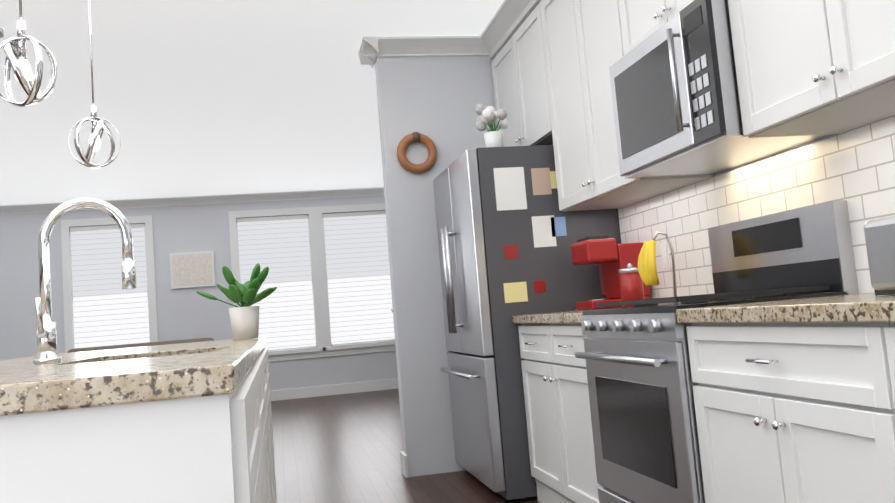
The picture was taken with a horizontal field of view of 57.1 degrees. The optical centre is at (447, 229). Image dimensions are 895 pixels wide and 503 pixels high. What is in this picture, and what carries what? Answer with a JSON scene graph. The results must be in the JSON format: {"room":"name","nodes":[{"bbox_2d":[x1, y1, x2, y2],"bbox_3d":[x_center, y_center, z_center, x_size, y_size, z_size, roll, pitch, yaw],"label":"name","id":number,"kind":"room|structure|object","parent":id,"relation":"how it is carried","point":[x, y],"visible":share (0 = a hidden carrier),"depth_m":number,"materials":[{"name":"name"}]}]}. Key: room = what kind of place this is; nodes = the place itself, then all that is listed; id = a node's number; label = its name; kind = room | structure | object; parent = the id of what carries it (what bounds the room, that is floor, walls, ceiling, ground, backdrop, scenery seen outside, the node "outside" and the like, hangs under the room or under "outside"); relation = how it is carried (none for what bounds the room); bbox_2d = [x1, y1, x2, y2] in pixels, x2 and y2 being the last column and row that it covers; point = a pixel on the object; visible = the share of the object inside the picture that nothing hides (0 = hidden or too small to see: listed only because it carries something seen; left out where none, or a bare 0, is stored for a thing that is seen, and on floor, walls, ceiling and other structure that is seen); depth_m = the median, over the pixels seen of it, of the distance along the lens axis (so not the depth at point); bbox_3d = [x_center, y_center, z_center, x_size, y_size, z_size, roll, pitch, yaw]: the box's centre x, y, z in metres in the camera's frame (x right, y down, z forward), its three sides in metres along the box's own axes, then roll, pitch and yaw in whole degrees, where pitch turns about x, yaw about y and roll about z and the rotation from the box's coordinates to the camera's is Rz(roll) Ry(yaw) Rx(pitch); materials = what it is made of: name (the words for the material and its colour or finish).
{"room":"kitchen","nodes":[
{"label":"kitchen","id":0,"kind":"room"},
{"bbox_2d":[0,195,397,390],"bbox_3d":[-3.563,0.940,10.435,6.860,2.680,0.120,-3,-6,-12],"label":"wall","id":1,"kind":"structure","parent":0,"point":[186,313],"depth_m":10.44,"materials":[{"name":"paint"}]},
{"bbox_2d":[61,215,157,352],"bbox_3d":[-4.209,0.829,10.261,1.120,1.970,0.135,-3,-6,-12],"label":"window","id":2,"kind":"structure","parent":1,"relation":"in","point":[108,310],"depth_m":10.27,"materials":[{"name":"white"}]},
{"bbox_2d":[0,188,379,400],"bbox_3d":[-3.541,0.928,10.331,6.857,2.678,0.090,-3,-6,-12],"label":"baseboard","id":3,"kind":"structure","parent":1,"relation":"attached to","point":[327,390],"depth_m":10.60,"materials":[{"name":"white wood"}]},
{"bbox_2d":[169,251,215,288],"bbox_3d":[-3.248,0.509,10.468,0.540,0.450,0.034,-3,-6,-12],"label":"framed art","id":4,"kind":"object","parent":1,"relation":"attached to","point":[191,269],"visible":0.96,"depth_m":10.45,"materials":[{"name":"white"}]},
{"bbox_2d":[228,207,325,361],"bbox_3d":[-2.222,0.710,10.683,1.150,1.970,0.135,-3,-6,-12],"label":"window","id":5,"kind":"structure","parent":1,"relation":"in","point":[277,243],"depth_m":10.70,"materials":[{"name":"white"}]},
{"bbox_2d":[315,203,395,356],"bbox_3d":[-1.167,0.647,10.907,1.090,1.970,0.135,-3,-6,-12],"label":"window","id":6,"kind":"structure","parent":1,"relation":"in","point":[355,279],"depth_m":10.89,"materials":[{"name":"white"}]},
{"bbox_2d":[0,0,503,204],"bbox_3d":[-2.343,-1.157,4.393,7.180,0.100,12.800,-3,-6,-12],"label":"ceiling","id":7,"kind":"structure","parent":0,"point":[206,97],"depth_m":6.02,"materials":[{"name":"paint"}]},
{"bbox_2d":[0,27,3,37],"bbox_3d":[-2.485,-1.070,4.457,0.140,0.035,0.140,-3,-6,-12],"label":"smoke detector","id":8,"kind":"object","parent":7,"relation":"attached to","point":[1,32],"visible":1,"depth_m":4.46,"materials":[{"name":"white plastic"}]},
{"bbox_2d":[0,0,58,106],"bbox_3d":[-1.314,-0.878,2.518,0.199,1.021,0.186,-3,-6,-12],"label":"pendant light","id":9,"kind":"object","parent":7,"relation":"hanging from","point":[20,66],"visible":1,"depth_m":2.47,"materials":[{"name":"silver metal"}]},
{"bbox_2d":[68,0,120,167],"bbox_3d":[-1.514,-0.766,3.491,0.205,1.021,0.192,-3,-6,-12],"label":"pendant light","id":10,"kind":"object","parent":7,"relation":"hanging from","point":[99,126],"visible":1,"depth_m":3.44,"materials":[{"name":"silver metal"}]},
{"bbox_2d":[271,389,539,502],"bbox_3d":[-2.120,1.601,4.121,7.180,0.100,12.800,-3,-6,-12],"label":"floor","id":11,"kind":"structure","parent":0,"point":[343,448],"depth_m":5.73,"materials":[{"name":"brown wood"}]},
{"bbox_2d":[0,344,276,502],"bbox_3d":[-0.977,0.842,2.346,0.925,0.873,2.751,-3,-6,-12],"label":"kitchen island","id":12,"kind":"object","parent":11,"relation":"on","point":[191,422],"depth_m":1.12,"materials":[{"name":"wood"}]},
{"bbox_2d":[0,336,265,419],"bbox_3d":[-1.043,0.390,2.386,0.965,0.040,2.780,-3,-6,-12],"label":"island countertop","id":13,"kind":"structure","parent":12,"relation":"on","point":[205,370],"depth_m":1.13,"materials":[{"name":"beige stone"}]},
{"bbox_2d":[33,197,135,363],"bbox_3d":[-0.921,0.120,2.070,0.249,0.412,0.109,-3,-6,-12],"label":"faucet","id":14,"kind":"object","parent":13,"relation":"on","point":[46,341],"visible":0.96,"depth_m":2.08,"materials":[{"name":"silver metal"}]},
{"bbox_2d":[196,263,276,339],"bbox_3d":[-0.864,0.298,3.378,0.328,0.306,0.266,-3,-6,-12],"label":"potted plant","id":15,"kind":"object","parent":13,"relation":"on","point":[244,318],"visible":1,"depth_m":3.32,"materials":[{"name":"green plant"}]},
{"bbox_2d":[433,145,620,499],"bbox_3d":[0.430,0.497,4.627,0.853,1.780,0.924,-3,-6,-12],"label":"refrigerator","id":16,"kind":"object","parent":11,"relation":"on","point":[509,233],"visible":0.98,"depth_m":4.21,"materials":[{"name":"grey metal"}]},
{"bbox_2d":[475,104,507,146],"bbox_3d":[0.245,-0.546,4.468,0.175,0.285,0.190,-5,-6,5],"label":"flower vase","id":17,"kind":"object","parent":16,"relation":"on","point":[489,116],"visible":1,"depth_m":4.42,"materials":[{"name":"white ceramic"}]},
{"bbox_2d":[518,323,600,502],"bbox_3d":[0.764,0.832,3.669,0.639,0.873,0.966,-3,-6,-12],"label":"base cabinet","id":18,"kind":"object","parent":11,"relation":"on","point":[559,426],"visible":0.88,"depth_m":3.60,"materials":[{"name":"grey wood"}]},
{"bbox_2d":[512,309,591,323],"bbox_3d":[0.730,0.378,3.715,0.632,0.040,0.966,-3,-6,-12],"label":"countertop","id":19,"kind":"structure","parent":18,"relation":"on","point":[573,316],"depth_m":3.61,"materials":[{"name":"stone"}]},
{"bbox_2d":[571,235,649,309],"bbox_3d":[0.782,0.211,4.046,0.300,0.345,0.300,-3,-6,-12],"label":"coffee maker","id":20,"kind":"object","parent":19,"relation":"on","point":[610,257],"visible":0.79,"depth_m":3.92,"materials":[{"name":"red plastic"}]},
{"bbox_2d":[618,263,644,306],"bbox_3d":[0.818,0.245,3.648,0.104,0.193,0.104,-3,-6,-12],"label":"canister","id":21,"kind":"object","parent":19,"relation":"on","point":[631,285],"visible":0.88,"depth_m":3.61,"materials":[{"name":"red ceramic"}]},
{"bbox_2d":[637,231,676,303],"bbox_3d":[0.877,0.158,3.383,0.163,0.305,0.140,-3,-6,-12],"label":"stand","id":22,"kind":"object","parent":19,"relation":"on","point":[647,269],"visible":0.92,"depth_m":3.36,"materials":[{"name":"silver metal"}]},
{"bbox_2d":[575,200,860,502],"bbox_3d":[0.898,0.569,2.831,0.693,1.209,0.770,-3,-6,-12],"label":"range","id":23,"kind":"object","parent":11,"relation":"on","point":[636,357],"visible":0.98,"depth_m":2.71,"materials":[{"name":"silver metal"}]},
{"bbox_2d":[686,322,894,502],"bbox_3d":[1.097,0.645,2.049,0.639,0.873,0.808,-3,-6,-12],"label":"base cabinet","id":24,"kind":"object","parent":11,"relation":"on","point":[795,412],"visible":1,"depth_m":1.94,"materials":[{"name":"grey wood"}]},
{"bbox_2d":[676,293,894,322],"bbox_3d":[1.106,0.167,1.887,0.632,0.040,1.233,-3,-6,-12],"label":"countertop","id":25,"kind":"structure","parent":24,"relation":"on","point":[867,307],"depth_m":1.92,"materials":[{"name":"stone"}]},
{"bbox_2d":[864,216,894,295],"bbox_3d":[1.168,0.050,1.945,0.180,0.192,0.300,-3,-6,-12],"label":"toaster","id":26,"kind":"object","parent":25,"relation":"on","point":[879,233],"visible":1,"depth_m":2.01,"materials":[{"name":"silver metal"}]},
{"bbox_2d":[884,322,894,408],"bbox_3d":[1.221,0.576,1.447,0.639,0.873,0.422,-3,-6,-12],"label":"base cabinet","id":27,"kind":"object","parent":11,"relation":"on","point":[889,332],"visible":0.88,"depth_m":1.61,"materials":[{"name":"grey wood"}]},
{"bbox_3d":[-3.868,2.050,7.819,3.450,0.011,3.300,-3,-6,-12],"label":"area rug","id":28,"kind":"object","parent":11,"relation":"on","visible":0},
{"bbox_2d":[67,337,214,352],"bbox_3d":[-3.388,1.684,8.995,1.762,0.866,0.985,-3,-6,-12],"label":"sofa","id":29,"kind":"object","parent":28,"relation":"on","point":[140,344],"visible":0.06,"depth_m":9.27,"materials":[{"name":"brown wood"}]},
{"bbox_2d":[375,54,496,476],"bbox_3d":[0.171,0.123,5.204,1.077,2.678,0.140,-3,-6,-12],"label":"wall","id":30,"kind":"structure","parent":0,"point":[436,100],"depth_m":5.08,"materials":[{"name":"paint"}]},
{"bbox_2d":[358,49,383,389],"bbox_3d":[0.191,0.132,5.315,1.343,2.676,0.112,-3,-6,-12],"label":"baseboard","id":31,"kind":"structure","parent":30,"relation":"attached to","point":[365,189],"depth_m":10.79,"materials":[{"name":"white"}]},
{"bbox_2d":[397,132,436,172],"bbox_3d":[-0.188,-0.479,5.092,0.256,0.263,0.070,-3,-6,-12],"label":"decor","id":32,"kind":"object","parent":30,"relation":"attached to","point":[407,164],"visible":0.96,"depth_m":5.07,"materials":[{"name":"brown wood"}]},
{"bbox_2d":[360,36,488,477],"bbox_3d":[-0.025,0.123,5.045,0.811,2.676,0.090,-3,-6,-12],"label":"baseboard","id":33,"kind":"structure","parent":30,"relation":"attached to","point":[371,49],"depth_m":5.17,"materials":[{"name":"white"}]},
{"bbox_2d":[618,134,861,293],"bbox_3d":[1.415,-0.287,2.086,0.100,2.680,6.800,-3,-6,-12],"label":"wall","id":34,"kind":"structure","parent":0,"point":[788,150],"depth_m":2.94,"materials":[{"name":"paint"}]},
{"bbox_2d":[480,0,540,58],"bbox_3d":[0.796,-1.391,3.401,0.427,0.126,3.954,-3,-6,-12],"label":"crown molding","id":35,"kind":"structure","parent":34,"relation":"attached to","point":[509,17],"depth_m":4.82,"materials":[{"name":"white wood"}]},
{"bbox_2d":[491,1,552,146],"bbox_3d":[0.560,-0.812,4.792,0.379,0.710,1.007,-3,-6,-12],"label":"upper cabinet","id":36,"kind":"object","parent":34,"relation":"attached to","point":[520,84],"visible":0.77,"depth_m":4.65,"materials":[{"name":"grey wood"}]},
{"bbox_2d":[540,0,714,211],"bbox_3d":[0.771,-0.713,3.828,0.379,1.130,0.927,-3,-6,-12],"label":"upper cabinet","id":37,"kind":"object","parent":34,"relation":"attached to","point":[583,45],"visible":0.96,"depth_m":3.78,"materials":[{"name":"grey wood"}]},
{"bbox_2d":[618,0,693,54],"bbox_3d":[0.922,-1.047,3.022,0.379,0.650,0.770,-3,-6,-12],"label":"upper cabinet","id":38,"kind":"object","parent":34,"relation":"attached to","point":[641,20],"visible":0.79,"depth_m":3.17,"materials":[{"name":"grey wood"}]},
{"bbox_2d":[609,0,827,178],"bbox_3d":[0.929,-0.488,2.959,0.457,0.468,0.766,-3,-6,-12],"label":"microwave","id":39,"kind":"object","parent":38,"relation":"attached to","point":[675,98],"visible":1,"depth_m":2.78,"materials":[{"name":"silver metal"}]},
{"bbox_2d":[618,116,894,298],"bbox_3d":[1.212,-0.023,2.827,0.017,0.503,2.977,-3,-6,-12],"label":"backsplash","id":40,"kind":"structure","parent":34,"relation":"attached to","point":[855,168],"depth_m":2.99,"materials":[{"name":"white tile"}]},
{"bbox_2d":[728,0,894,137],"bbox_3d":[1.106,-0.901,2.196,0.379,1.130,0.874,-3,-6,-12],"label":"upper cabinet","id":41,"kind":"object","parent":34,"relation":"attached to","point":[813,67],"visible":1,"depth_m":2.25,"materials":[{"name":"grey wood"}]}
]}

